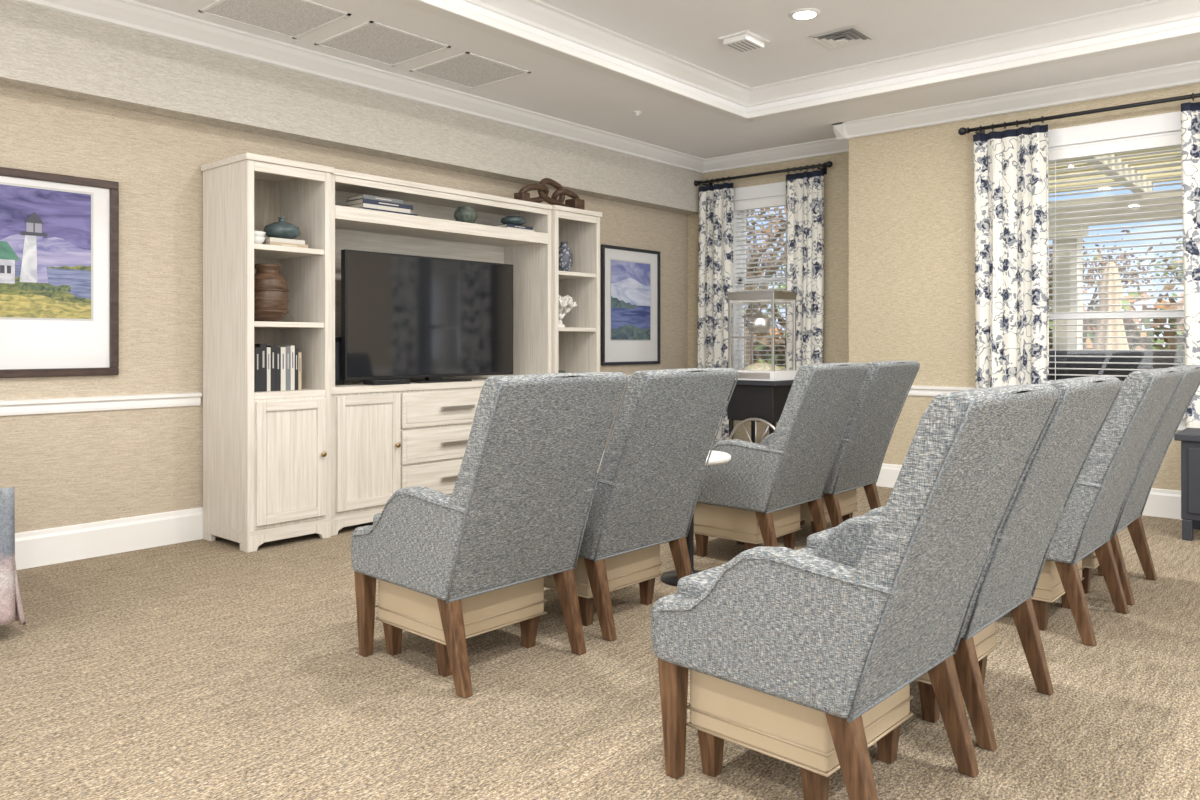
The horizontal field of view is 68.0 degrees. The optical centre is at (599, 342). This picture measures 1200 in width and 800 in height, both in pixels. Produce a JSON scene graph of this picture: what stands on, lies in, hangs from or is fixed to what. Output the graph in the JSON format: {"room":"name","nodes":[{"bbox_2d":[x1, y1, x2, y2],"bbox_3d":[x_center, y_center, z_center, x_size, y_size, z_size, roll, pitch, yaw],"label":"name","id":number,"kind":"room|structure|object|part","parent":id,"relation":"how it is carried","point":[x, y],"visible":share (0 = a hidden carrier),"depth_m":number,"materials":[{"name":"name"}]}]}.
{"room":"care facility","nodes":[
{"label":"care facility","id":0,"kind":"room"},
{"bbox_2d":[0,86,687,532],"bbox_3d":[-2.566,-0.525,5.133,0.200,3.350,10.800,0,0,41],"label":"wall","id":1,"kind":"structure","parent":0,"point":[66,468],"depth_m":5.00,"materials":[{"name":"beige paint"}]},
{"bbox_2d":[0,167,118,377],"bbox_3d":[-3.043,-0.352,4.406,0.030,1.055,1.235,0,0,41],"label":"picture","id":2,"kind":"object","parent":1,"relation":"attached to","point":[59,234],"visible":1,"depth_m":4.65,"materials":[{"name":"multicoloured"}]},
{"bbox_2d":[0,184,90,318],"bbox_3d":[-3.041,-0.463,4.407,0.005,0.665,0.960,0,0,41],"label":"print","id":3,"kind":"object","parent":2,"relation":"attached to","point":[45,230],"depth_m":4.60,"materials":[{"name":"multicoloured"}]},
{"bbox_2d":[0,392,201,415],"bbox_3d":[-4.111,0.327,3.171,0.034,0.077,5.410,0,0,41],"label":"trim","id":4,"kind":"structure","parent":1,"relation":"attached to","point":[95,403],"depth_m":4.79,"materials":[{"name":"white"}]},
{"bbox_2d":[15,451,604,569],"bbox_3d":[-2.500,1.058,5.043,0.018,0.185,10.350,0,0,41],"label":"baseboard","id":5,"kind":"structure","parent":1,"relation":"attached to","point":[36,548],"depth_m":4.82,"materials":[{"name":"white wood"}]},
{"bbox_2d":[601,244,659,364],"bbox_3d":[0.294,-0.340,8.259,0.030,1.080,0.850,0,0,41],"label":"picture","id":6,"kind":"object","parent":1,"relation":"attached to","point":[630,277],"visible":1,"depth_m":8.24,"materials":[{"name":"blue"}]},
{"bbox_2d":[611,260,649,339],"bbox_3d":[0.290,-0.390,8.256,0.001,0.720,0.580,0,0,41],"label":"print","id":7,"kind":"object","parent":6,"relation":"attached to","point":[630,279],"depth_m":8.25},
{"bbox_2d":[0,0,701,214],"bbox_3d":[-2.438,-1.545,4.990,0.180,0.510,10.350,0,0,41],"label":"beam","id":8,"kind":"structure","parent":0,"point":[43,50],"depth_m":5.46,"materials":[{"name":"beige paint"}]},
{"bbox_2d":[17,0,704,173],"bbox_3d":[-2.333,-1.740,4.898,0.100,0.120,10.350,0,0,41],"label":"trim","id":9,"kind":"structure","parent":8,"relation":"attached to","point":[129,14],"depth_m":5.66,"materials":[{"name":"white"}]},
{"bbox_2d":[0,486,1199,799],"bbox_3d":[0.609,1.200,2.383,8.600,0.100,10.800,0,0,41],"label":"floor","id":10,"kind":"structure","parent":0,"point":[201,669],"depth_m":2.85,"materials":[{"name":"carpet"}]},
{"bbox_2d":[0,487,25,624],"bbox_3d":[-2.851,0.725,3.380,0.826,0.850,0.967,0,0,41],"label":"chair","id":11,"kind":"object","parent":10,"relation":"on","point":[11,608],"visible":1,"depth_m":3.43,"materials":[{"name":"fabric"}]},
{"bbox_2d":[201,153,601,552],"bbox_3d":[-1.145,0.055,6.145,0.583,2.190,2.974,0,0,41],"label":"entertainment center","id":12,"kind":"object","parent":10,"relation":"on","point":[324,457],"visible":0.56,"depth_m":5.41,"materials":[{"name":"white wood"}]},
{"bbox_2d":[254,231,265,243],"bbox_3d":[-1.968,-0.591,5.059,0.132,0.080,0.132,0,0,41],"label":"bowls","id":13,"kind":"object","parent":12,"relation":"on","point":[259,238],"visible":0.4,"depth_m":5.03,"materials":[{"name":"white ceramic"}]},
{"bbox_2d":[254,264,289,321],"bbox_3d":[-1.913,-0.285,5.123,0.240,0.330,0.240,0,0,41],"label":"wooden vase","id":14,"kind":"object","parent":12,"relation":"on","point":[271,300],"visible":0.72,"depth_m":5.04,"materials":[{"name":"brown wood"}]},
{"bbox_2d":[254,344,301,391],"bbox_3d":[-1.923,0.140,5.154,0.184,0.270,0.322,0,0,41],"label":"books","id":15,"kind":"object","parent":12,"relation":"on","point":[278,367],"visible":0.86,"depth_m":5.10,"materials":[{"name":"black paper"}]},
{"bbox_2d":[262,237,307,247],"bbox_3d":[-1.865,-0.577,5.214,0.174,0.052,0.240,0,0,41],"label":"book stack","id":16,"kind":"object","parent":12,"relation":"on","point":[270,240],"visible":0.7,"depth_m":5.14,"materials":[{"name":"beige paper"}]},
{"bbox_2d":[263,217,300,238],"bbox_3d":[-1.862,-0.668,5.212,0.210,0.130,0.210,0,0,41],"label":"bottle vase","id":17,"kind":"object","parent":16,"relation":"on","point":[280,229],"visible":0.88,"depth_m":5.14,"materials":[{"name":"ceramic"}]},
{"bbox_2d":[335,337,343,384],"bbox_3d":[-1.693,0.115,5.634,0.103,0.300,0.100,0,0,41],"label":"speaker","id":18,"kind":"object","parent":12,"relation":"on","point":[338,381],"visible":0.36,"depth_m":5.61},
{"bbox_2d":[346,194,417,215],"bbox_3d":[-1.411,-0.870,5.760,0.204,0.109,0.420,0,0,41],"label":"book stack","id":19,"kind":"object","parent":12,"relation":"on","point":[363,201],"visible":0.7,"depth_m":5.64,"materials":[{"name":"blue"}]},
{"bbox_2d":[363,379,409,384],"bbox_3d":[-1.366,0.249,5.708,0.120,0.030,0.280,0,0,41],"label":"cable box","id":20,"kind":"object","parent":12,"relation":"on","point":[378,381],"visible":1,"depth_m":5.64,"materials":[{"name":"black plastic"}]},
{"bbox_2d":[341,249,512,382],"bbox_3d":[-1.129,-0.161,6.112,0.250,0.850,1.440,0,0,41],"label":"television","id":21,"kind":"object","parent":12,"relation":"on","point":[432,319],"visible":0.96,"depth_m":6.01,"materials":[{"name":"black"}]},
{"bbox_2d":[454,206,477,222],"bbox_3d":[-0.932,-0.878,6.179,0.166,0.125,0.166,0,0,41],"label":"pot","id":22,"kind":"object","parent":12,"relation":"on","point":[467,214],"visible":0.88,"depth_m":6.12,"materials":[{"name":"ceramic"}]},
{"bbox_2d":[493,224,534,231],"bbox_3d":[-0.651,-0.841,6.623,0.184,0.050,0.280,0,0,41],"label":"book stack","id":23,"kind":"object","parent":12,"relation":"on","point":[511,226],"visible":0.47,"depth_m":6.54,"materials":[{"name":"grey paper"}]},
{"bbox_2d":[501,216,525,225],"bbox_3d":[-0.644,-0.905,6.618,0.190,0.078,0.190,0,0,41],"label":"bowl","id":24,"kind":"object","parent":23,"relation":"on","point":[515,220],"visible":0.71,"depth_m":6.55,"materials":[{"name":"ceramic"}]},
{"bbox_2d":[514,178,584,209],"bbox_3d":[-0.387,-1.157,6.884,0.125,0.227,0.680,0,0,41],"label":"chain","id":25,"kind":"object","parent":12,"relation":"on","point":[543,191],"visible":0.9,"depth_m":6.87,"materials":[{"name":"brown wood"}]},
{"bbox_2d":[559,242,572,271],"bbox_3d":[-0.284,-0.673,7.033,0.144,0.245,0.144,0,0,41],"label":"vase","id":26,"kind":"object","parent":12,"relation":"on","point":[565,254],"visible":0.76,"depth_m":6.98,"materials":[{"name":"ceramic"}]},
{"bbox_2d":[559,295,576,326],"bbox_3d":[-0.353,-0.252,7.010,0.324,0.264,0.326,0,0,-15],"label":"coral","id":27,"kind":"object","parent":12,"relation":"on","point":[566,304],"visible":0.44,"depth_m":6.96},
{"bbox_2d":[351,372,628,698],"bbox_3d":[-0.413,0.625,3.241,0.868,1.049,0.625,0,0,42],"label":"upholstered armchair","id":28,"kind":"object","parent":10,"relation":"on","point":[473,561],"visible":1,"depth_m":3.05,"materials":[{"name":"grey fabric"}]},
{"bbox_3d":[-0.524,0.766,3.342,0.568,0.167,0.596,0,0,42],"label":"seat","id":29,"kind":"part","parent":28,"relation":"part of","materials":[{"name":"grey fabric"}]},
{"bbox_2d":[373,513,380,524],"bbox_3d":[-0.523,0.670,3.341,0.505,0.060,0.450,0,0,42],"label":"cushion","id":30,"kind":"object","parent":28,"relation":"on","point":[376,516],"depth_m":3.33,"materials":[{"name":"grey fabric"}]},
{"bbox_3d":[-0.653,0.674,3.096,0.673,0.352,0.080,0,0,42],"label":"arm","id":31,"kind":"part","parent":28,"relation":"part of"},
{"bbox_3d":[-0.291,0.674,3.492,0.673,0.352,0.080,0,0,42],"label":"arm","id":32,"kind":"part","parent":28,"relation":"part of"},
{"bbox_2d":[544,368,737,640],"bbox_3d":[0.064,0.625,3.791,0.868,1.049,0.625,0,0,42],"label":"upholstered armchair","id":33,"kind":"object","parent":10,"relation":"on","point":[652,473],"visible":0.66,"depth_m":3.56,"materials":[{"name":"grey fabric"}]},
{"bbox_3d":[-0.174,0.674,3.645,0.673,0.352,0.080,0,0,42],"label":"arm","id":34,"kind":"part","parent":33,"relation":"part of"},
{"bbox_3d":[0.184,0.674,4.044,0.673,0.352,0.080,0,0,42],"label":"arm","id":35,"kind":"part","parent":33,"relation":"part of"},
{"bbox_2d":[661,450,730,586],"bbox_3d":[0.435,0.844,4.320,0.400,0.612,0.400,0,0,41],"label":"round side table","id":36,"kind":"object","parent":10,"relation":"on","point":[716,457],"visible":0.19,"depth_m":4.30,"materials":[{"name":"white ceramic"}]},
{"bbox_2d":[726,290,797,443],"bbox_3d":[1.411,0.360,7.509,0.640,1.580,0.600,0,0,41],"label":"cart","id":37,"kind":"object","parent":10,"relation":"on","point":[761,391],"visible":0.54,"depth_m":7.40,"materials":[{"name":"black metal"}]},
{"bbox_2d":[742,303,770,331],"bbox_3d":[1.342,-0.220,7.570,0.216,0.260,0.233,0,0,-7],"label":"kettle","id":38,"kind":"object","parent":37,"relation":"on","point":[758,322],"depth_m":7.49,"materials":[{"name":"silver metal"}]},
{"bbox_2d":[694,363,868,556],"bbox_3d":[0.904,0.625,4.761,0.868,1.049,0.625,0,0,41],"label":"upholstered armchair","id":39,"kind":"object","parent":10,"relation":"on","point":[751,499],"visible":0.77,"depth_m":4.55,"materials":[{"name":"grey fabric"}]},
{"bbox_3d":[0.668,0.674,4.610,0.673,0.352,0.080,0,0,41],"label":"arm","id":40,"kind":"part","parent":39,"relation":"part of"},
{"bbox_3d":[1.019,0.674,5.016,0.673,0.352,0.080,0,0,41],"label":"arm","id":41,"kind":"part","parent":39,"relation":"part of"},
{"bbox_2d":[651,384,1060,799],"bbox_3d":[0.650,0.625,2.322,0.868,1.049,0.625,0,0,43],"label":"upholstered armchair","id":42,"kind":"object","parent":10,"relation":"on","point":[802,660],"visible":1,"depth_m":2.12,"materials":[{"name":"grey fabric"}]},
{"bbox_3d":[0.540,0.766,2.424,0.568,0.167,0.596,0,0,43],"label":"seat","id":43,"kind":"part","parent":42,"relation":"part of","materials":[{"name":"grey fabric"}]},
{"bbox_2d":[677,564,724,598],"bbox_3d":[0.541,0.670,2.423,0.505,0.060,0.450,0,0,43],"label":"cushion","id":44,"kind":"object","parent":42,"relation":"on","point":[693,586],"depth_m":2.41,"materials":[{"name":"grey fabric"}]},
{"bbox_3d":[0.409,0.674,2.180,0.673,0.352,0.080,0,0,43],"label":"arm","id":45,"kind":"part","parent":42,"relation":"part of"},
{"bbox_3d":[0.774,0.674,2.572,0.673,0.352,0.080,0,0,43],"label":"arm","id":46,"kind":"part","parent":42,"relation":"part of"},
{"bbox_2d":[800,361,919,533],"bbox_3d":[1.373,0.625,5.303,0.868,1.049,0.625,0,0,40],"label":"upholstered armchair","id":47,"kind":"object","parent":10,"relation":"on","point":[867,434],"visible":0.5,"depth_m":5.07,"materials":[{"name":"grey fabric"}]},
{"bbox_3d":[1.140,0.674,5.148,0.673,0.352,0.080,0,0,40],"label":"arm","id":48,"kind":"part","parent":47,"relation":"part of"},
{"bbox_3d":[1.484,0.674,5.560,0.673,0.352,0.080,0,0,40],"label":"arm","id":49,"kind":"part","parent":47,"relation":"part of"},
{"bbox_2d":[797,376,1122,750],"bbox_3d":[1.131,0.625,2.869,0.868,1.049,0.625,0,0,42],"label":"upholstered armchair","id":50,"kind":"object","parent":10,"relation":"on","point":[1011,575],"visible":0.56,"depth_m":2.64,"materials":[{"name":"grey fabric"}]},
{"bbox_3d":[1.020,0.766,2.970,0.568,0.167,0.596,0,0,42],"label":"seat","id":51,"kind":"part","parent":50,"relation":"part of","materials":[{"name":"grey fabric"}]},
{"bbox_2d":[807,527,834,549],"bbox_3d":[1.021,0.670,2.969,0.505,0.060,0.450,0,0,42],"label":"armrest","id":52,"kind":"object","parent":50,"relation":"on","point":[814,541],"depth_m":2.96,"materials":[{"name":"grey fabric"}]},
{"bbox_3d":[0.891,0.674,2.725,0.673,0.352,0.080,0,0,42],"label":"arm","id":53,"kind":"part","parent":50,"relation":"part of"},
{"bbox_3d":[1.252,0.674,3.121,0.673,0.352,0.080,0,0,42],"label":"arm","id":54,"kind":"part","parent":50,"relation":"part of"},
{"bbox_2d":[1031,368,1183,645],"bbox_3d":[1.894,0.625,3.735,0.868,1.049,0.625,0,0,42],"label":"upholstered armchair","id":55,"kind":"object","parent":10,"relation":"on","point":[1088,523],"visible":0.44,"depth_m":3.42,"materials":[{"name":"grey fabric"}]},
{"bbox_3d":[1.655,0.674,3.588,0.673,0.352,0.080,0,0,42],"label":"arm","id":56,"kind":"part","parent":55,"relation":"part of"},
{"bbox_3d":[2.013,0.674,3.987,0.673,0.352,0.080,0,0,42],"label":"arm","id":57,"kind":"part","parent":55,"relation":"part of"},
{"bbox_2d":[1081,365,1199,604],"bbox_3d":[2.350,0.625,4.262,0.868,1.049,0.625,0,0,41],"label":"upholstered armchair","id":58,"kind":"object","parent":10,"relation":"on","point":[1134,505],"visible":0.29,"depth_m":4.06,"materials":[{"name":"grey fabric"}]},
{"bbox_3d":[2.465,0.674,4.517,0.673,0.352,0.080,0,0,41],"label":"arm","id":59,"kind":"part","parent":58,"relation":"part of"},
{"bbox_2d":[1174,428,1199,540],"bbox_3d":[3.860,0.840,5.097,0.900,0.620,0.500,0,0,41],"label":"base cabinet","id":60,"kind":"object","parent":10,"relation":"on","point":[1189,438],"visible":0.96,"depth_m":5.17,"materials":[{"name":"grey wood"}]},
{"bbox_2d":[132,0,1199,158],"bbox_3d":[0.593,-2.000,2.364,8.200,0.400,10.350,0,0,41],"label":"ceiling","id":61,"kind":"structure","parent":0,"point":[687,30],"depth_m":5.81,"materials":[{"name":"paint"}]},
{"bbox_2d":[199,0,350,38],"bbox_3d":[-1.769,-1.797,4.846,0.580,0.006,0.570,0,0,41],"label":"speaker panel","id":62,"kind":"object","parent":61,"relation":"attached to","point":[294,19],"depth_m":4.87,"materials":[{"name":"beige fabric"}]},
{"bbox_2d":[314,21,450,66],"bbox_3d":[-1.310,-1.797,5.375,0.580,0.006,0.570,0,0,41],"label":"speaker panel","id":63,"kind":"object","parent":61,"relation":"attached to","point":[371,40],"depth_m":5.36,"materials":[{"name":"beige fabric"}]},
{"bbox_2d":[410,52,530,88],"bbox_3d":[-0.859,-1.797,5.897,0.580,0.006,0.550,0,0,41],"label":"speaker panel","id":64,"kind":"object","parent":61,"relation":"attached to","point":[467,69],"depth_m":5.89,"materials":[{"name":"beige fabric"}]},
{"bbox_2d":[394,0,752,122],"bbox_3d":[-1.555,-1.813,4.013,0.114,0.054,8.430,0,0,41],"label":"trim","id":65,"kind":"structure","parent":61,"relation":"attached to","point":[442,8],"depth_m":5.51,"materials":[{"name":"white"}]},
{"bbox_2d":[462,0,750,107],"bbox_3d":[-1.522,-1.940,3.925,0.100,0.120,8.340,0,0,41],"label":"trim","id":66,"kind":"structure","parent":61,"relation":"attached to","point":[540,15],"depth_m":5.79,"materials":[{"name":"white"}]},
{"bbox_2d":[633,111,641,116],"bbox_3d":[0.290,-1.783,6.933,0.070,0.034,0.070,0,0,41],"label":"sprinkler","id":67,"kind":"object","parent":61,"relation":"attached to","point":[636,113],"visible":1,"depth_m":6.92,"materials":[{"name":"white metal"}]},
{"bbox_2d":[718,30,768,52],"bbox_3d":[0.948,-1.976,5.860,0.220,0.048,0.280,0,0,41],"label":"ceiling air vent","id":68,"kind":"object","parent":61,"relation":"attached to","point":[743,41],"depth_m":5.81,"materials":[{"name":"white metal"}]},
{"bbox_2d":[789,8,820,19],"bbox_3d":[1.243,-1.995,5.406,0.190,0.010,0.190,0,0,41],"label":"recessed light","id":69,"kind":"object","parent":61,"relation":"in","point":[803,13],"visible":1,"depth_m":5.39,"materials":[{"name":"white"}]},
{"bbox_2d":[807,26,877,50],"bbox_3d":[1.588,-1.988,5.835,0.340,0.028,0.340,0,0,41],"label":"ceiling air vent","id":70,"kind":"object","parent":61,"relation":"attached to","point":[846,37],"depth_m":5.83,"materials":[{"name":"white metal"}]},
{"bbox_2d":[747,0,1199,106],"bbox_3d":[3.394,-1.940,5.117,5.970,0.120,0.100,0,0,41],"label":"trim","id":71,"kind":"structure","parent":61,"relation":"attached to","point":[1154,12],"depth_m":5.85,"materials":[{"name":"white"}]},
{"bbox_2d":[747,23,1199,120],"bbox_3d":[3.450,-1.813,5.179,5.967,0.054,0.114,0,0,41],"label":"trim","id":72,"kind":"structure","parent":61,"relation":"attached to","point":[1191,31],"depth_m":5.87,"materials":[{"name":"white"}]},
{"bbox_2d":[688,152,848,443],"bbox_3d":[1.779,-0.525,8.316,2.200,3.350,0.200,0,0,41],"label":"wall","id":73,"kind":"structure","parent":0,"point":[836,180],"depth_m":7.95,"materials":[{"name":"beige paint"}]},
{"bbox_2d":[732,181,785,369],"bbox_3d":[1.597,-0.500,8.434,0.970,1.980,0.260,0,0,41],"label":"window","id":74,"kind":"structure","parent":73,"relation":"in","point":[772,190],"depth_m":8.62,"materials":[{"name":"white plastic"}]},
{"bbox_2d":[734,197,785,369],"bbox_3d":[1.577,-0.525,8.411,0.680,1.650,0.070,0,0,41],"label":"blinds","id":75,"kind":"object","parent":74,"relation":"attached to","point":[777,202],"visible":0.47,"depth_m":8.46,"materials":[{"name":"white"}]},
{"bbox_2d":[694,161,832,185],"bbox_3d":[1.506,-1.555,8.321,1.480,0.090,0.150,0,0,41],"label":"curtain rod","id":76,"kind":"object","parent":73,"relation":"attached to","point":[828,164],"visible":1,"depth_m":8.19,"materials":[{"name":"black metal"}]},
{"bbox_2d":[697,182,733,446],"bbox_3d":[1.110,-0.205,8.613,0.393,2.650,0.093,0,0,41],"label":"curtain","id":77,"kind":"object","parent":76,"relation":"hanging from","point":[715,233],"visible":0.65,"depth_m":8.58,"materials":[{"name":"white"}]},
{"bbox_2d":[785,170,823,372],"bbox_3d":[1.821,-0.205,7.984,0.381,2.650,0.096,0,0,41],"label":"curtain","id":78,"kind":"object","parent":76,"relation":"hanging from","point":[805,190],"visible":0.56,"depth_m":7.96,"materials":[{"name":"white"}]},
{"bbox_2d":[703,138,848,173],"bbox_3d":[1.654,-1.740,8.225,1.770,0.120,0.100,0,0,41],"label":"trim","id":79,"kind":"structure","parent":73,"relation":"attached to","point":[831,146],"depth_m":8.23,"materials":[{"name":"white"}]},
{"bbox_2d":[849,135,871,363],"bbox_3d":[2.277,-0.525,7.440,0.200,3.350,0.470,0,0,41],"label":"wall","id":80,"kind":"structure","parent":0,"point":[860,148],"depth_m":7.26,"materials":[{"name":"beige paint"}]},
{"bbox_2d":[832,122,847,138],"bbox_3d":[2.131,-1.740,7.501,0.100,0.120,0.570,0,0,41],"label":"trim","id":81,"kind":"structure","parent":80,"relation":"attached to","point":[840,128],"depth_m":7.27,"materials":[{"name":"white"}]},
{"bbox_2d":[872,83,1199,490],"bbox_3d":[4.551,-0.525,5.292,6.050,3.350,0.200,0,0,41],"label":"wall","id":82,"kind":"structure","parent":0,"point":[923,234],"depth_m":6.88,"materials":[{"name":"beige paint"}]},
{"bbox_2d":[906,385,974,395],"bbox_3d":[2.532,0.371,6.886,1.310,0.077,0.034,0,0,41],"label":"trim","id":83,"kind":"structure","parent":82,"relation":"attached to","point":[915,390],"depth_m":6.86,"materials":[{"name":"white"}]},
{"bbox_2d":[833,60,1199,140],"bbox_3d":[4.340,-1.740,5.277,6.350,0.120,0.100,0,0,41],"label":"trim","id":84,"kind":"structure","parent":82,"relation":"attached to","point":[1187,73],"depth_m":6.36,"materials":[{"name":"white"}]},
{"bbox_2d":[876,463,1181,519],"bbox_3d":[4.404,1.058,5.275,6.250,0.185,0.018,0,0,41],"label":"baseboard","id":85,"kind":"structure","parent":82,"relation":"attached to","point":[1165,503],"depth_m":5.89,"materials":[{"name":"white wood"}]},
{"bbox_2d":[958,93,1199,134],"bbox_3d":[3.481,-1.555,5.981,2.070,0.090,0.160,0,0,41],"label":"curtain rod","id":86,"kind":"object","parent":82,"relation":"attached to","point":[962,131],"visible":1,"depth_m":6.10,"materials":[{"name":"black metal"}]},
{"bbox_2d":[973,124,1048,388],"bbox_3d":[2.940,-0.205,6.378,0.512,2.650,0.101,0,0,40],"label":"curtain","id":87,"kind":"object","parent":86,"relation":"hanging from","point":[1011,216],"visible":0.71,"depth_m":6.37,"materials":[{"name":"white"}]},
{"bbox_2d":[1181,102,1199,427],"bbox_3d":[3.940,-0.205,5.519,0.567,2.650,0.106,0,0,41],"label":"curtain","id":88,"kind":"object","parent":86,"relation":"hanging from","point":[1190,112],"visible":0.68,"depth_m":5.66,"materials":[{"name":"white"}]},
{"bbox_2d":[1048,111,1185,429],"bbox_3d":[3.583,-0.470,6.091,1.360,2.080,0.260,0,0,41],"label":"window","id":89,"kind":"structure","parent":82,"relation":"in","point":[1161,124],"depth_m":6.05,"materials":[{"name":"white plastic"}]},
{"bbox_2d":[1048,134,1184,380],"bbox_3d":[3.563,-0.510,6.069,1.070,1.720,0.070,0,0,41],"label":"blinds","id":90,"kind":"object","parent":89,"relation":"attached to","point":[1167,141],"visible":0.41,"depth_m":6.09,"materials":[{"name":"white plastic"}]},
{"label":"outside","id":91,"kind":"structure","parent":0,"visible":0},
{"bbox_3d":[28.172,1.335,40.159,110.000,0.130,82.400,0,0,41],"label":"ground","id":92,"kind":"structure","parent":91,"visible":0},
{"bbox_2d":[744,248,776,289],"bbox_3d":[4.096,-0.999,28.415,3.819,4.742,4.523,0,0,36],"label":"autumn tree","id":93,"kind":"object","parent":92,"relation":"on","point":[747,248],"visible":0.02,"depth_m":29.13,"materials":[{"name":"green plant"}]},
{"bbox_2d":[744,231,784,288],"bbox_3d":[3.246,-0.995,24.379,4.071,4.716,5.198,0,0,6],"label":"autumn tree","id":94,"kind":"object","parent":92,"relation":"on","point":[749,251],"visible":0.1,"depth_m":22.89,"materials":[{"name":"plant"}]},
{"bbox_2d":[744,206,785,367],"bbox_3d":[2.808,-1.453,20.272,6.314,5.638,4.945,0,0,20],"label":"autumn tree","id":95,"kind":"object","parent":92,"relation":"on","point":[780,211],"visible":0.07,"depth_m":19.90,"materials":[{"name":"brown plant"}]},
{"bbox_2d":[746,276,785,323],"bbox_3d":[7.173,-0.700,33.325,4.589,4.147,5.382,0,0,9],"label":"autumn tree","id":96,"kind":"object","parent":92,"relation":"on","point":[765,306],"visible":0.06,"depth_m":33.50,"materials":[{"name":"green plant"}]},
{"bbox_2d":[746,243,785,290],"bbox_3d":[7.610,-1.074,27.425,5.236,4.898,4.712,0,0,-36],"label":"autumn tree","id":97,"kind":"object","parent":92,"relation":"on","point":[779,287],"visible":0.03,"depth_m":27.39,"materials":[{"name":"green plant"}]},
{"bbox_2d":[744,253,1184,365],"bbox_3d":[15.944,-1.472,44.346,46.427,5.824,6.767,0,0,41],"label":"hedge","id":98,"kind":"object","parent":92,"relation":"on","point":[1130,295],"visible":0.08,"depth_m":37.99,"materials":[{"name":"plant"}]},
{"bbox_2d":[1092,257,1128,349],"bbox_3d":[7.909,-0.030,13.788,0.555,2.600,0.555,0,0,-27],"label":"closed patio umbrella","id":99,"kind":"object","parent":92,"relation":"on","point":[1105,270],"visible":0.47,"depth_m":13.68,"materials":[{"name":"fabric"}]},
{"bbox_2d":[1049,228,1173,348],"bbox_3d":[14.160,-1.036,26.121,4.525,4.816,3.821,0,0,34],"label":"autumn tree","id":100,"kind":"object","parent":92,"relation":"on","point":[1126,282],"visible":0.23,"depth_m":25.93,"materials":[{"name":"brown plant"}]},
{"bbox_2d":[1136,240,1183,302],"bbox_3d":[17.930,-1.035,25.832,5.826,4.824,4.963,0,0,-28],"label":"autumn tree","id":101,"kind":"object","parent":92,"relation":"on","point":[1180,280],"visible":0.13,"depth_m":26.79,"materials":[{"name":"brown plant"}]},
{"bbox_2d":[1150,235,1182,279],"bbox_3d":[17.248,-1.317,22.189,6.539,5.364,5.121,0,0,12],"label":"autumn tree","id":102,"kind":"object","parent":92,"relation":"on","point":[1178,247],"visible":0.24,"depth_m":22.38,"materials":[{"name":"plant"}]},
{"bbox_3d":[5.342,1.225,8.457,15.000,0.090,4.620,0,0,41],"label":"patio","id":103,"kind":"object","parent":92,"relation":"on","visible":0},
{"bbox_2d":[1049,146,1181,348],"bbox_3d":[6.281,-0.321,6.870,10.700,2.999,3.410,0,0,41],"label":"pergola","id":104,"kind":"object","parent":103,"relation":"on","point":[1155,215],"visible":0.13,"depth_m":9.39,"materials":[{"name":"beige"}]},
{"bbox_2d":[1049,351,1181,380],"bbox_3d":[4.570,0.620,7.949,1.100,1.120,0.560,0,0,41],"label":"covered grill","id":105,"kind":"object","parent":103,"relation":"on","point":[1058,353],"visible":0.19,"depth_m":7.80,"materials":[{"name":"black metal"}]}
]}

